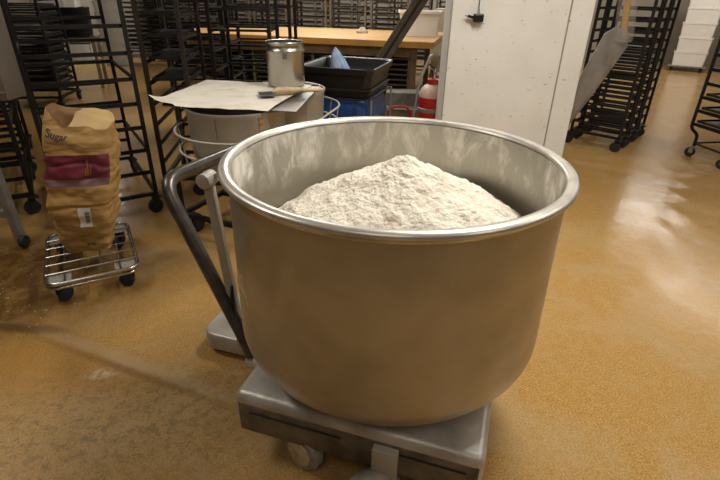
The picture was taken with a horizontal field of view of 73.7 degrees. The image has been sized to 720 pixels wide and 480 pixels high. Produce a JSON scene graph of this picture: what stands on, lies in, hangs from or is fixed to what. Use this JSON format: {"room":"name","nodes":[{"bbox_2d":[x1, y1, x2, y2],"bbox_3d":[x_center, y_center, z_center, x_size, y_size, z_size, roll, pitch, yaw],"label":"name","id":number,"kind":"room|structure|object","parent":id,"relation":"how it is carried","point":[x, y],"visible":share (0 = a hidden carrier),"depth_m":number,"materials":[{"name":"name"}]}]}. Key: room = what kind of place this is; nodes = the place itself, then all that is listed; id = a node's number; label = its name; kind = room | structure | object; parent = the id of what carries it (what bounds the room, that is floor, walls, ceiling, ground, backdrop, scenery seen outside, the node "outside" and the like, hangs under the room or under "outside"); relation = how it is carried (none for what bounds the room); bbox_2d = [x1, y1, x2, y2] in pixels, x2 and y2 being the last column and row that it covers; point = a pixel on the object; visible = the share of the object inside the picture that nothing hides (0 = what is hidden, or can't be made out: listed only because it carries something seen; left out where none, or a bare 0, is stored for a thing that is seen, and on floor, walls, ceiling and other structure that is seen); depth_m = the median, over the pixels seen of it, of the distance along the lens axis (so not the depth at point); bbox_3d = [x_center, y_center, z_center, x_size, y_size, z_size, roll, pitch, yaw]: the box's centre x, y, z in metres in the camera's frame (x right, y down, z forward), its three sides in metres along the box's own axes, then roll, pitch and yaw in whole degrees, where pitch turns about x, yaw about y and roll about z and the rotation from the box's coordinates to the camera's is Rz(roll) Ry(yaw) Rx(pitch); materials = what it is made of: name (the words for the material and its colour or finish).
{"room":"commercial kitchen","nodes":[
{"label":"commercial kitchen","id":0,"kind":"room"},
{"bbox_2d":[7,0,33,35],"bbox_3d":[-7.999,-2.662,4.559,0.100,3.300,15.400,1,28,0],"label":"wall","id":1,"kind":"structure","parent":0,"point":[9,1],"depth_m":11.15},
{"bbox_2d":[0,53,719,479],"bbox_3d":[1.119,-0.977,5.348,18.600,0.100,15.800,1,28,0],"label":"floor","id":2,"kind":"structure","parent":0,"point":[112,380],"depth_m":2.37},
{"bbox_2d":[0,6,29,247],"bbox_3d":[-2.544,-0.720,2.784,1.195,1.699,0.176,1,28,0],"label":"machine","id":3,"kind":"object","parent":2,"relation":"on","point":[12,87],"visible":1,"depth_m":2.71,"materials":[{"name":"grey metal"}]},
{"bbox_2d":[0,98,36,169],"bbox_3d":[-3.493,-1.552,4.157,0.729,1.865,0.948,-16,32,-29],"label":"rack","id":4,"kind":"object","parent":2,"relation":"on","point":[27,137],"visible":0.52,"depth_m":4.35,"materials":[{"name":"black metal"}]},
{"bbox_2d":[0,100,40,213],"bbox_3d":[-2.902,-1.136,3.386,0.659,1.865,0.948,-16,32,-29],"label":"rack","id":5,"kind":"object","parent":2,"relation":"on","point":[31,206],"visible":0.98,"depth_m":3.56,"materials":[{"name":"black metal"}]},
{"bbox_2d":[9,0,81,104],"bbox_3d":[-4.608,-2.779,6.454,1.048,1.865,0.729,-3,28,-7],"label":"rack","id":6,"kind":"object","parent":2,"relation":"on","point":[60,98],"visible":0.47,"depth_m":6.57,"materials":[{"name":"black metal"}]},
{"bbox_2d":[8,3,53,6],"bbox_3d":[-4.600,-3.083,6.279,0.890,0.022,0.590,-3,28,-7],"label":"baking tray","id":7,"kind":"object","parent":6,"relation":"in","point":[9,4],"visible":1,"depth_m":6.31,"materials":[{"name":"metal"}]},
{"bbox_2d":[9,9,55,13],"bbox_3d":[-4.602,-3.008,6.318,0.890,0.022,0.590,-3,28,-7],"label":"baking tray","id":8,"kind":"object","parent":6,"relation":"in","point":[11,10],"visible":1,"depth_m":6.42,"materials":[{"name":"metal"}]},
{"bbox_2d":[13,23,58,24],"bbox_3d":[-4.605,-2.857,6.397,0.890,0.022,0.590,-3,28,-7],"label":"baking tray","id":9,"kind":"object","parent":6,"relation":"in","point":[13,23],"visible":0.29,"depth_m":6.66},
{"bbox_2d":[15,30,60,35],"bbox_3d":[-4.606,-2.782,6.436,0.890,0.022,0.590,-3,28,-7],"label":"baking tray","id":10,"kind":"object","parent":6,"relation":"in","point":[18,32],"visible":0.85,"depth_m":6.53,"materials":[{"name":"metal"}]},
{"bbox_2d":[17,36,62,40],"bbox_3d":[-4.608,-2.707,6.476,0.890,0.022,0.590,-3,28,-7],"label":"baking tray","id":11,"kind":"object","parent":6,"relation":"in","point":[20,38],"visible":0.54,"depth_m":6.67,"materials":[{"name":"metal"}]},
{"bbox_2d":[19,43,63,49],"bbox_3d":[-4.609,-2.632,6.516,0.890,0.022,0.590,-3,28,-7],"label":"baking tray","id":12,"kind":"object","parent":6,"relation":"in","point":[22,46],"visible":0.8,"depth_m":6.55,"materials":[{"name":"metal"}]},
{"bbox_2d":[21,50,65,54],"bbox_3d":[-4.611,-2.556,6.555,0.890,0.022,0.590,-3,28,-7],"label":"baking tray","id":13,"kind":"object","parent":6,"relation":"in","point":[54,51],"visible":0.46,"depth_m":6.62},
{"bbox_2d":[24,58,64,62],"bbox_3d":[-4.612,-2.481,6.594,0.890,0.022,0.590,-3,28,-7],"label":"baking tray","id":14,"kind":"object","parent":6,"relation":"in","point":[57,59],"visible":0.24,"depth_m":6.54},
{"bbox_2d":[25,63,63,69],"bbox_3d":[-4.614,-2.406,6.634,0.890,0.022,0.590,-3,28,-7],"label":"baking tray","id":15,"kind":"object","parent":6,"relation":"in","point":[44,67],"visible":0.26,"depth_m":6.54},
{"bbox_2d":[27,68,70,76],"bbox_3d":[-4.615,-2.331,6.673,0.890,0.022,0.590,-3,28,-7],"label":"baking tray","id":16,"kind":"object","parent":6,"relation":"in","point":[31,73],"visible":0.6,"depth_m":6.70,"materials":[{"name":"metal"}]},
{"bbox_2d":[29,74,71,82],"bbox_3d":[-4.617,-2.255,6.713,0.890,0.022,0.590,-3,28,-7],"label":"baking tray","id":17,"kind":"object","parent":6,"relation":"in","point":[32,79],"visible":0.43,"depth_m":6.72,"materials":[{"name":"metal"}]},
{"bbox_2d":[42,35,107,87],"bbox_3d":[-4.703,-2.942,7.935,0.800,0.776,0.500,-7,29,-15],"label":"metal rack","id":18,"kind":"object","parent":2,"relation":"on","point":[94,36],"visible":0.29,"depth_m":7.90,"materials":[{"name":"black metal"}]},
{"bbox_2d":[34,7,93,37],"bbox_3d":[-4.692,-3.477,7.654,0.700,0.430,0.440,-7,29,-15],"label":"crate","id":19,"kind":"object","parent":18,"relation":"on","point":[65,11],"visible":0.58,"depth_m":7.53,"materials":[{"name":"plastic"}]},
{"bbox_2d":[29,0,80,6],"bbox_3d":[-4.766,-3.786,7.493,0.660,0.260,0.400,-7,29,-15],"label":"crate","id":20,"kind":"object","parent":19,"relation":"on","point":[62,3],"visible":0.54,"depth_m":7.41,"materials":[{"name":"plastic"}]},
{"bbox_2d":[42,35,99,38],"bbox_3d":[-4.697,-3.272,7.762,0.800,0.030,0.500,-7,29,-15],"label":"shelf","id":21,"kind":"object","parent":18,"relation":"attached to","point":[95,36],"depth_m":7.69,"materials":[{"name":"black metal"}]},
{"bbox_2d":[55,57,103,61],"bbox_3d":[-4.702,-2.971,7.920,0.800,0.030,0.500,-7,29,-15],"label":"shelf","id":22,"kind":"object","parent":18,"relation":"attached to","point":[99,58],"depth_m":7.79,"materials":[{"name":"black metal"}]},
{"bbox_2d":[69,42,94,59],"bbox_3d":[-4.540,-3.079,7.837,0.340,0.240,0.302,-7,29,-15],"label":"crate","id":23,"kind":"object","parent":18,"relation":"on","point":[74,47],"visible":0.51,"depth_m":7.71,"materials":[{"name":"plastic"}]},
{"bbox_2d":[0,0,163,212],"bbox_3d":[-2.071,-1.171,3.487,0.729,1.863,1.098,-16,32,-29],"label":"rack","id":24,"kind":"object","parent":2,"relation":"on","point":[155,204],"visible":0.54,"depth_m":3.45,"materials":[{"name":"black metal"}]},
{"bbox_2d":[43,222,139,300],"bbox_3d":[-1.603,0.119,2.885,0.477,0.153,0.672,-14,31,-26],"label":"trolley","id":25,"kind":"object","parent":2,"relation":"on","point":[58,283],"visible":0.91,"depth_m":2.72,"materials":[{"name":"silver metal"}]},
{"bbox_2d":[42,103,120,251],"bbox_3d":[-1.535,-0.336,2.692,0.419,0.830,0.286,-5,28,-12],"label":"bag","id":26,"kind":"object","parent":25,"relation":"on","point":[81,146],"visible":1,"depth_m":2.58,"materials":[{"name":"paper"}]},
{"bbox_2d":[103,53,132,65],"bbox_3d":[-5.204,-3.909,10.368,0.560,0.206,0.400,-8,29,-18],"label":"crate","id":27,"kind":"object","parent":2,"relation":"on","point":[123,59],"visible":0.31,"depth_m":10.22,"materials":[{"name":"plastic"}]},
{"bbox_2d":[101,43,130,51],"bbox_3d":[-5.200,-4.093,10.272,0.560,0.206,0.400,-8,29,-18],"label":"crate","id":28,"kind":"object","parent":27,"relation":"on","point":[114,47],"visible":0.34,"depth_m":10.10,"materials":[{"name":"plastic"}]},
{"bbox_2d":[98,32,128,44],"bbox_3d":[-5.197,-4.276,10.176,0.560,0.206,0.400,-8,29,-18],"label":"crate","id":29,"kind":"object","parent":28,"relation":"on","point":[113,38],"visible":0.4,"depth_m":10.02,"materials":[{"name":"plastic"}]},
{"bbox_2d":[96,22,126,33],"bbox_3d":[-5.193,-4.459,10.080,0.560,0.206,0.400,-8,29,-18],"label":"crate","id":30,"kind":"object","parent":29,"relation":"on","point":[109,30],"visible":0.39,"depth_m":9.94,"materials":[{"name":"plastic"}]},
{"bbox_2d":[94,11,124,22],"bbox_3d":[-5.190,-4.643,9.984,0.560,0.206,0.400,-8,29,-18],"label":"crate","id":31,"kind":"object","parent":30,"relation":"on","point":[110,17],"visible":0.48,"depth_m":9.83,"materials":[{"name":"plastic"}]},
{"bbox_2d":[91,0,122,11],"bbox_3d":[-5.186,-4.826,9.888,0.560,0.206,0.400,-8,29,-18],"label":"crate","id":32,"kind":"object","parent":31,"relation":"on","point":[107,5],"visible":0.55,"depth_m":9.73,"materials":[{"name":"plastic"}]},
{"bbox_2d":[122,0,162,54],"bbox_3d":[-5.247,-5.277,11.191,0.898,1.865,0.709,0,28,-3],"label":"rack","id":33,"kind":"object","parent":2,"relation":"on","point":[132,51],"visible":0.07,"depth_m":11.32,"materials":[{"name":"black metal"}]},
{"bbox_2d":[143,0,191,61],"bbox_3d":[-4.253,-5.002,10.704,0.898,1.865,0.709,-2,28,-5],"label":"rack","id":34,"kind":"object","parent":2,"relation":"on","point":[147,20],"visible":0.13,"depth_m":10.66,"materials":[{"name":"black metal"}]},
{"bbox_2d":[130,0,206,194],"bbox_3d":[-1.475,-1.370,3.885,0.378,1.865,0.829,-2,28,-7],"label":"rack","id":35,"kind":"object","parent":2,"relation":"on","point":[136,16],"visible":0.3,"depth_m":3.80,"materials":[{"name":"black metal"}]},
{"bbox_2d":[140,7,191,14],"bbox_3d":[-1.466,-1.754,3.669,0.220,0.022,0.690,-2,28,-7],"label":"baking tray","id":36,"kind":"object","parent":35,"relation":"in","point":[163,10],"visible":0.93,"depth_m":3.62,"materials":[{"name":"black metal"}]},
{"bbox_2d":[144,27,193,37],"bbox_3d":[-1.468,-1.621,3.738,0.220,0.022,0.690,-2,28,-7],"label":"baking tray","id":37,"kind":"object","parent":35,"relation":"in","point":[168,32],"visible":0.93,"depth_m":3.70,"materials":[{"name":"black metal"}]},
{"bbox_2d":[148,46,196,59],"bbox_3d":[-1.471,-1.488,3.808,0.220,0.022,0.690,-2,28,-7],"label":"baking tray","id":38,"kind":"object","parent":35,"relation":"in","point":[171,52],"visible":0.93,"depth_m":3.76,"materials":[{"name":"black metal"}]},
{"bbox_2d":[152,65,198,80],"bbox_3d":[-1.474,-1.356,3.878,0.220,0.022,0.690,-2,28,-7],"label":"baking tray","id":39,"kind":"object","parent":35,"relation":"in","point":[174,72],"visible":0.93,"depth_m":3.84,"materials":[{"name":"black metal"}]},
{"bbox_2d":[162,0,230,134],"bbox_3d":[-1.779,-2.166,5.391,0.648,1.865,0.709,-3,28,-7],"label":"rack","id":40,"kind":"object","parent":2,"relation":"on","point":[183,125],"visible":0.16,"depth_m":5.24,"materials":[{"name":"black metal"}]},
{"bbox_2d":[166,0,215,2],"bbox_3d":[-1.770,-2.576,5.160,0.490,0.022,0.570,-3,28,-7],"label":"baking tray","id":41,"kind":"object","parent":40,"relation":"in","point":[210,1],"visible":0.68,"depth_m":4.91,"materials":[{"name":"black metal"}]},
{"bbox_2d":[169,22,218,27],"bbox_3d":[-1.774,-2.364,5.272,0.490,0.022,0.570,-3,28,-7],"label":"baking tray","id":42,"kind":"object","parent":40,"relation":"in","point":[184,24],"visible":0.44,"depth_m":5.33,"materials":[{"name":"black metal"}]},
{"bbox_2d":[171,33,220,39],"bbox_3d":[-1.776,-2.258,5.327,0.490,0.022,0.570,-3,28,-7],"label":"baking tray","id":43,"kind":"object","parent":40,"relation":"in","point":[216,36],"visible":0.46,"depth_m":5.32,"materials":[{"name":"black metal"}]},
{"bbox_2d":[174,10,217,14],"bbox_3d":[-1.772,-2.470,5.216,0.490,0.022,0.570,-3,28,-7],"label":"baking tray","id":44,"kind":"object","parent":40,"relation":"in","point":[200,12],"visible":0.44,"depth_m":5.37,"materials":[{"name":"black metal"}]},
{"bbox_2d":[175,55,222,63],"bbox_3d":[-1.780,-2.045,5.439,0.490,0.022,0.570,-3,28,-7],"label":"baking tray","id":45,"kind":"object","parent":40,"relation":"in","point":[207,59],"visible":0.53,"depth_m":5.41,"materials":[{"name":"black metal"}]},
{"bbox_2d":[184,44,221,51],"bbox_3d":[-1.778,-2.151,5.383,0.490,0.022,0.570,-3,28,-7],"label":"baking tray","id":46,"kind":"object","parent":40,"relation":"in","point":[206,48],"visible":0.26,"depth_m":5.59,"materials":[{"name":"black metal"}]},
{"bbox_2d":[190,66,223,75],"bbox_3d":[-1.782,-1.939,5.495,0.490,0.022,0.570,-3,28,-7],"label":"baking tray","id":47,"kind":"object","parent":40,"relation":"in","point":[208,69],"visible":0.31,"depth_m":5.42,"materials":[{"name":"black metal"}]},
{"bbox_2d":[176,175,232,231],"bbox_3d":[-0.691,-0.354,3.497,0.810,0.455,0.901,12,30,20],"label":"frame","id":48,"kind":"object","parent":2,"relation":"on","point":[198,220],"visible":0.18,"depth_m":3.28,"materials":[{"name":"black metal"}]},
{"bbox_2d":[184,107,284,171],"bbox_3d":[-0.821,-0.716,3.252,0.656,0.406,0.656,1,28,0],"label":"tub","id":49,"kind":"object","parent":48,"relation":"on","point":[205,124],"visible":0.38,"depth_m":2.97,"materials":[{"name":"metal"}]},
{"bbox_2d":[162,84,320,112],"bbox_3d":[-0.775,-1.022,3.370,0.871,0.016,0.906,3,28,4],"label":"tray","id":50,"kind":"object","parent":49,"relation":"on","point":[294,103],"visible":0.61,"depth_m":3.12,"materials":[{"name":"metal"}]},
{"bbox_2d":[149,80,310,110],"bbox_3d":[-0.864,-1.040,3.334,0.856,0.065,0.876,6,28,8],"label":"paper sheet","id":51,"kind":"object","parent":50,"relation":"on","point":[223,94],"visible":0.8,"depth_m":3.22,"materials":[{"name":"paper"}]},
{"bbox_2d":[265,39,304,86],"bbox_3d":[-0.549,-1.304,3.545,0.284,0.309,0.284,1,28,0],"label":"steel pot","id":52,"kind":"object","parent":51,"relation":"on","point":[285,57],"visible":0.98,"depth_m":3.45,"materials":[{"name":"silver metal"}]},
{"bbox_2d":[258,87,322,95],"bbox_3d":[-0.466,-1.019,3.274,0.445,0.052,0.150,-7,29,-15],"label":"brush","id":53,"kind":"object","parent":51,"relation":"on","point":[278,90],"visible":1,"depth_m":3.27,"materials":[{"name":"wood"}]},
{"bbox_2d":[173,96,339,162],"bbox_3d":[-0.672,-0.770,3.479,0.851,0.296,1.549,8,28,13],"label":"guard","id":54,"kind":"object","parent":48,"relation":"attached to","point":[338,106],"visible":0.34,"depth_m":3.07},
{"bbox_2d":[285,82,324,124],"bbox_3d":[-0.581,-0.995,3.792,0.620,0.406,0.620,1,28,0],"label":"tub","id":55,"kind":"object","parent":48,"relation":"on","point":[313,109],"visible":0.16,"depth_m":3.57,"materials":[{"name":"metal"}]},
{"bbox_2d":[184,3,224,21],"bbox_3d":[-3.307,-4.765,10.295,0.640,1.856,0.610,7,28,11],"label":"rack","id":56,"kind":"object","parent":2,"relation":"on","point":[210,4],"visible":0.02,"depth_m":10.08,"materials":[{"name":"black metal"}]},
{"bbox_2d":[181,0,229,65],"bbox_3d":[-2.841,-4.040,8.931,0.640,1.856,0.610,7,28,12],"label":"rack","id":57,"kind":"object","parent":2,"relation":"on","point":[182,4],"visible":0.07,"depth_m":8.75,"materials":[{"name":"black metal"}]},
{"bbox_2d":[203,49,261,80],"bbox_3d":[-1.988,-2.674,7.493,0.730,0.805,0.650,8,28,12],"label":"rack","id":58,"kind":"object","parent":2,"relation":"on","point":[204,53],"visible":0.05,"depth_m":7.28,"materials":[{"name":"grey metal"}]},
{"bbox_2d":[206,51,254,56],"bbox_3d":[-1.965,-2.874,7.382,0.560,0.022,0.550,8,28,12],"label":"baking tray","id":59,"kind":"object","parent":58,"relation":"in","point":[234,54],"visible":0.21,"depth_m":7.35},
{"bbox_2d":[223,0,256,22],"bbox_3d":[-2.579,-4.676,10.154,0.640,1.856,0.610,6,28,10],"label":"rack","id":60,"kind":"object","parent":2,"relation":"on","point":[244,1],"visible":0.02,"depth_m":9.87,"materials":[{"name":"black metal"}]},
{"bbox_2d":[216,0,264,77],"bbox_3d":[-2.168,-3.951,8.786,0.640,1.856,0.610,8,28,13],"label":"rack","id":61,"kind":"object","parent":2,"relation":"on","point":[232,14],"visible":0.09,"depth_m":8.66,"materials":[{"name":"black metal"}]},
{"bbox_2d":[204,0,279,81],"bbox_3d":[-1.000,-1.526,4.201,0.590,1.865,0.470,1,28,0],"label":"rack","id":62,"kind":"object","parent":2,"relation":"on","point":[220,7],"visible":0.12,"depth_m":4.12,"materials":[{"name":"black metal"}]},
{"bbox_2d":[222,0,297,79],"bbox_3d":[-0.964,-1.818,4.759,0.690,1.865,0.470,1,28,0],"label":"rack","id":63,"kind":"object","parent":2,"relation":"on","point":[288,6],"visible":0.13,"depth_m":4.68,"materials":[{"name":"black metal"}]},
{"bbox_2d":[250,1,284,58],"bbox_3d":[-1.850,-4.588,10.012,0.640,1.856,0.610,7,28,12],"label":"rack","id":64,"kind":"object","parent":2,"relation":"on","point":[250,1],"visible":0.04,"depth_m":9.79,"materials":[{"name":"black metal"}]},
{"bbox_2d":[252,0,298,79],"bbox_3d":[-1.494,-3.861,8.641,0.640,1.856,0.610,8,29,14],"label":"rack","id":65,"kind":"object","parent":2,"relation":"on","point":[253,1],"visible":0.07,"depth_m":8.41,"materials":[{"name":"black metal"}]},
{"bbox_2d":[252,50,307,79],"bbox_3d":[-1.213,-2.571,7.326,0.730,0.805,0.650,8,28,12],"label":"rack","id":66,"kind":"object","parent":2,"relation":"on","point":[306,55],"visible":0.04,"depth_m":7.14,"materials":[{"name":"grey metal"}]},
{"bbox_2d":[298,2,321,25],"bbox_3d":[-1.122,-4.499,9.870,0.640,1.856,0.610,7,28,11],"label":"rack","id":67,"kind":"object","parent":2,"relation":"on","point":[315,22],"visible":0.04,"depth_m":9.64,"materials":[{"name":"black metal"}]},
{"bbox_2d":[290,0,334,60],"bbox_3d":[-0.821,-3.772,8.496,0.640,1.856,0.610,7,28,10],"label":"rack","id":68,"kind":"object","parent":2,"relation":"on","point":[301,11],"visible":0.1,"depth_m":8.31,"materials":[{"name":"black metal"}]},
{"bbox_2d":[189,26,442,88],"bbox_3d":[-0.689,-2.755,7.540,3.800,0.950,1.763,8,28,12],"label":"bench","id":69,"kind":"object","parent":2,"relation":"on","point":[316,39],"visible":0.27,"depth_m":6.63,"materials":[{"name":"brown wood"}]},
{"bbox_2d":[398,10,442,36],"bbox_3d":[0.862,-3.139,6.949,0.620,0.330,0.420,2,28,3],"label":"plastic bin","id":70,"kind":"object","parent":69,"relation":"on","point":[426,24],"visible":0.84,"depth_m":6.79,"materials":[{"name":"plastic"}]},
{"bbox_2d":[321,0,357,27],"bbox_3d":[-0.393,-4.410,9.729,0.640,1.856,0.610,7,28,11],"label":"rack","id":71,"kind":"object","parent":2,"relation":"on","point":[351,18],"visible":0.16,"depth_m":9.48,"materials":[{"name":"black metal"}]},
{"bbox_2d":[329,0,372,57],"bbox_3d":[-0.148,-3.683,8.351,0.640,1.856,0.610,7,28,12],"label":"rack","id":72,"kind":"object","parent":2,"relation":"on","point":[365,7],"visible":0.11,"depth_m":8.11,"materials":[{"name":"black metal"}]},
{"bbox_2d":[323,86,391,118],"bbox_3d":[-0.140,-1.274,5.092,0.766,0.620,0.822,9,29,14],"label":"bin","id":73,"kind":"object","parent":2,"relation":"on","point":[375,105],"visible":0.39,"depth_m":4.67,"materials":[{"name":"blue plastic"}]},
{"bbox_2d":[304,56,392,97],"bbox_3d":[-0.132,-1.670,4.884,0.772,0.266,0.852,9,29,14],"label":"tub","id":74,"kind":"object","parent":73,"relation":"on","point":[365,77],"visible":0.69,"depth_m":4.57,"materials":[{"name":"black plastic"}]},
{"bbox_2d":[331,47,349,68],"bbox_3d":[-0.153,-1.651,4.659,0.336,0.410,0.183,8,28,13],"label":"plastic bag","id":75,"kind":"object","parent":74,"relation":"in","point":[337,60],"visible":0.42,"depth_m":4.60,"materials":[{"name":"plastic"}]},
{"bbox_2d":[162,116,579,479],"bbox_3d":[-0.137,0.131,1.931,1.682,1.069,1.121,16,31,26],"label":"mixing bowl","id":76,"kind":"object","parent":2,"relation":"on","point":[389,351],"visible":1,"depth_m":1.38,"materials":[{"name":"metal"}]},
{"bbox_2d":[279,155,521,229],"bbox_3d":[0.112,-0.103,1.650,1.049,0.354,1.049,20,33,32],"label":"flour","id":77,"kind":"object","parent":76,"relation":"in","point":[399,192],"visible":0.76,"depth_m":1.57,"materials":[{"name":"food"}]},
{"bbox_2d":[358,0,395,29],"bbox_3d":[0.335,-4.322,9.587,0.640,1.856,0.610,8,28,13],"label":"rack","id":78,"kind":"object","parent":2,"relation":"on","point":[359,1],"visible":0.09,"depth_m":9.35,"materials":[{"name":"black metal"}]},
{"bbox_2d":[364,55,410,98],"bbox_3d":[0.416,-2.356,6.977,0.730,0.805,0.650,8,28,12],"label":"rack","id":79,"kind":"object","parent":2,"relation":"on","point":[409,59],"visible":0.06,"depth_m":6.59,"materials":[{"name":"grey metal"}]},
{"bbox_2d":[367,56,407,59],"bbox_3d":[0.441,-2.616,6.835,0.560,0.022,0.550,8,28,12],"label":"baking tray","id":80,"kind":"object","parent":79,"relation":"in","point":[392,58],"visible":0.29,"depth_m":6.64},
{"bbox_2d":[386,80,406,85],"bbox_3d":[0.435,-2.315,6.993,0.560,0.022,0.550,8,28,12],"label":"baking tray","id":81,"kind":"object","parent":79,"relation":"in","point":[390,82],"visible":0.27,"depth_m":6.86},
{"bbox_2d":[387,75,406,80],"bbox_3d":[0.436,-2.376,6.961,0.560,0.022,0.550,8,28,12],"label":"baking tray","id":82,"kind":"object","parent":79,"relation":"in","point":[390,77],"visible":0.2,"depth_m":6.84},
{"bbox_2d":[388,70,406,75],"bbox_3d":[0.437,-2.436,6.930,0.560,0.022,0.550,8,28,12],"label":"baking tray","id":83,"kind":"object","parent":79,"relation":"in","point":[391,72],"visible":0.2,"depth_m":6.81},
{"bbox_2d":[389,65,407,70],"bbox_3d":[0.439,-2.496,6.898,0.560,0.022,0.550,8,28,12],"label":"baking tray","id":84,"kind":"object","parent":79,"relation":"in","point":[393,67],"visible":0.19,"depth_m":6.77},
{"bbox_2d":[392,60,407,65],"bbox_3d":[0.440,-2.556,6.867,0.560,0.022,0.550,8,28,12],"label":"baking tray","id":85,"kind":"object","parent":79,"relation":"in","point":[395,62],"visible":0.17,"depth_m":6.80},
{"bbox_2d":[370,0,411,29],"bbox_3d":[0.526,-3.593,8.205,0.640,1.856,0.610,6,28,10],"label":"rack","id":86,"kind":"object","parent":2,"relation":"on","point":[377,2],"visible":0.16,"depth_m":7.95,"materials":[{"name":"black metal"}]},
{"bbox_2d":[388,105,410,116],"bbox_3d":[0.483,-1.427,5.706,0.302,0.348,0.030,1,28,0],"label":"hoop","id":87,"kind":"object","parent":2,"relation":"on","point":[394,106],"visible":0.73,"depth_m":5.63},
{"bbox_2d":[376,0,427,58],"bbox_3d":[0.415,-2.395,5.774,1.361,2.046,0.036,4,28,6],"label":"board","id":88,"kind":"object","parent":2,"relation":"on","point":[414,9],"visible":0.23,"depth_m":5.69,"materials":[{"name":"brown metal"}]},
{"bbox_2d":[385,89,419,117],"bbox_3d":[0.532,-1.608,5.960,0.420,0.430,0.480,1,28,0],"label":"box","id":89,"kind":"object","parent":2,"relation":"on","point":[406,97],"visible":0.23,"depth_m":5.87,"materials":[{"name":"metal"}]},
{"bbox_2d":[396,0,432,70],"bbox_3d":[1.063,-4.233,9.445,0.640,1.856,0.610,6,28,10],"label":"rack","id":90,"kind":"object","parent":2,"relation":"on","point":[419,50],"visible":0.1,"depth_m":9.44,"materials":[{"name":"black metal"}]},
{"bbox_2d":[412,53,440,118],"bbox_3d":[0.706,-1.415,4.987,0.357,0.998,0.282,1,28,0],"label":"fire extinguisher","id":91,"kind":"object","parent":2,"relation":"on","point":[427,103],"visible":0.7,"depth_m":4.85,"materials":[{"name":"red metal"}]},
{"bbox_2d":[429,8,444,78],"bbox_3d":[1.721,-3.319,8.362,0.900,1.270,0.536,8,28,12],"label":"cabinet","id":92,"kind":"object","parent":2,"relation":"on","point":[435,60],"visible":0.07,"depth_m":8.23,"materials":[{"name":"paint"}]},
{"bbox_2d":[569,0,630,124],"bbox_3d":[2.290,-1.851,4.652,0.639,2.088,0.176,1,28,0],"label":"paddle","id":93,"kind":"object","parent":2,"relation":"on","point":[614,42],"visible":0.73,"depth_m":4.68,"materials":[{"name":"grey"}]},
{"bbox_2d":[565,0,664,151],"bbox_3d":[2.705,-1.922,5.096,0.630,1.863,0.315,24,35,36],"label":"rack","id":94,"kind":"object","parent":2,"relation":"on","point":[621,141],"visible":0.88,"depth_m":5.12,"materials":[{"name":"black metal"}]},
{"bbox_2d":[580,0,673,144],"bbox_3d":[2.932,-2.033,5.316,0.630,1.863,0.315,24,35,36],"label":"rack","id":95,"kind":"object","parent":2,"relation":"on","point":[632,131],"visible":0.51,"depth_m":5.36,"materials":[{"name":"black metal"}]},
{"bbox_2d":[590,0,680,139],"bbox_3d":[3.159,-2.144,5.536,0.630,1.863,0.315,24,35,36],"label":"rack","id":96,"kind":"object","parent":2,"relation":"on","point":[641,126],"visible":0.44,"depth_m":5.53,"materials":[{"name":"black metal"}]},
{"bbox_2d":[668,63,705,72],"bbox_3d":[7.499,-3.959,11.036,0.740,0.120,0.460,17,32,28],"label":"dolly","id":97,"kind":"object","parent":2,"relation":"on","point":[669,64],"visible":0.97,"depth_m":10.85,"materials":[{"name":"grey"}]},
{"bbox_2d":[672,49,708,66],"bbox_3d":[7.503,-4.145,10.938,0.660,0.296,0.420,17,32,28],"label":"crate","id":98,"kind":"object","parent":97,"relation":"on","point":[696,59],"visible":0.91,"depth_m":10.79,"materials":[{"name":"plastic"}]},
{"bbox_2d":[676,36,713,52],"bbox_3d":[7.520,-4.407,10.800,0.660,0.296,0.420,17,32,28],"label":"crate","id":99,"kind":"object","parent":98,"relation":"on","point":[688,44],"visible":0.91,"depth_m":10.65,"materials":[{"name":"plastic"}]},
{"bbox_2d":[680,21,718,37],"bbox_3d":[7.513,-4.671,10.662,0.660,0.296,0.420,17,32,28],"label":"crate","id":100,"kind":"object","parent":99,"relation":"on","point":[689,29],"visible":0.93,"depth_m":10.51,"materials":[{"name":"plastic"}]},
{"bbox_2d":[685,7,719,22],"bbox_3d":[7.530,-4.934,10.524,0.660,0.296,0.420,17,32,28],"label":"crate","id":101,"kind":"object","parent":100,"relation":"on","point":[694,14],"visible":0.93,"depth_m":10.38,"materials":[{"name":"plastic"}]},
{"bbox_2d":[689,0,719,7],"bbox_3d":[7.524,-5.197,10.386,0.660,0.296,0.420,17,32,28],"label":"crate","id":102,"kind":"object","parent":101,"relation":"on","point":[693,3],"visible":1,"depth_m":10.28,"materials":[{"name":"plastic"}]},
{"bbox_2d":[684,38,719,168],"bbox_3d":[3.897,-1.650,4.630,0.812,1.856,0.534,-3,28,-9],"label":"rack","id":103,"kind":"object","parent":2,"relation":"on","point":[689,151],"visible":1,"depth_m":4.85,"materials":[{"name":"black metal"}]},
{"bbox_2d":[697,119,719,128],"bbox_3d":[3.889,-1.167,4.873,0.706,0.024,0.406,-3,28,-9],"label":"baking pan","id":104,"kind":"object","parent":103,"relation":"in","point":[715,123],"visible":1,"depth_m":4.94,"materials":[{"name":"metal"}]},
{"bbox_2d":[702,106,719,113],"bbox_3d":[3.892,-1.286,4.810,0.706,0.024,0.406,-3,28,-9],"label":"baking pan","id":105,"kind":"object","parent":103,"relation":"in","point":[715,109],"visible":1,"depth_m":4.89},
{"bbox_2d":[58,0,719,63],"bbox_3d":[1.220,-6.081,11.422,18.400,3.300,0.100,1,28,0],"label":"wall","id":106,"kind":"structure","parent":0,"point":[682,12],"depth_m":11.73,"materials":[{"name":"paint"}]},
{"bbox_2d":[435,0,595,156],"bbox_3d":[1.379,-2.234,4.095,1.205,3.300,0.366,1,28,0],"label":"pillar","id":107,"kind":"structure","parent":0,"point":[516,71],"depth_m":4.26,"materials":[{"name":"beige"}]},
{"bbox_2d":[465,0,483,21],"bbox_3d":[0.971,-2.418,3.760,0.158,1.298,0.054,1,28,0],"label":"adapter","id":108,"kind":"object","parent":107,"relation":"hanging from","point":[479,17],"visible":1,"depth_m":4.03,"materials":[{"name":"black plastic"}]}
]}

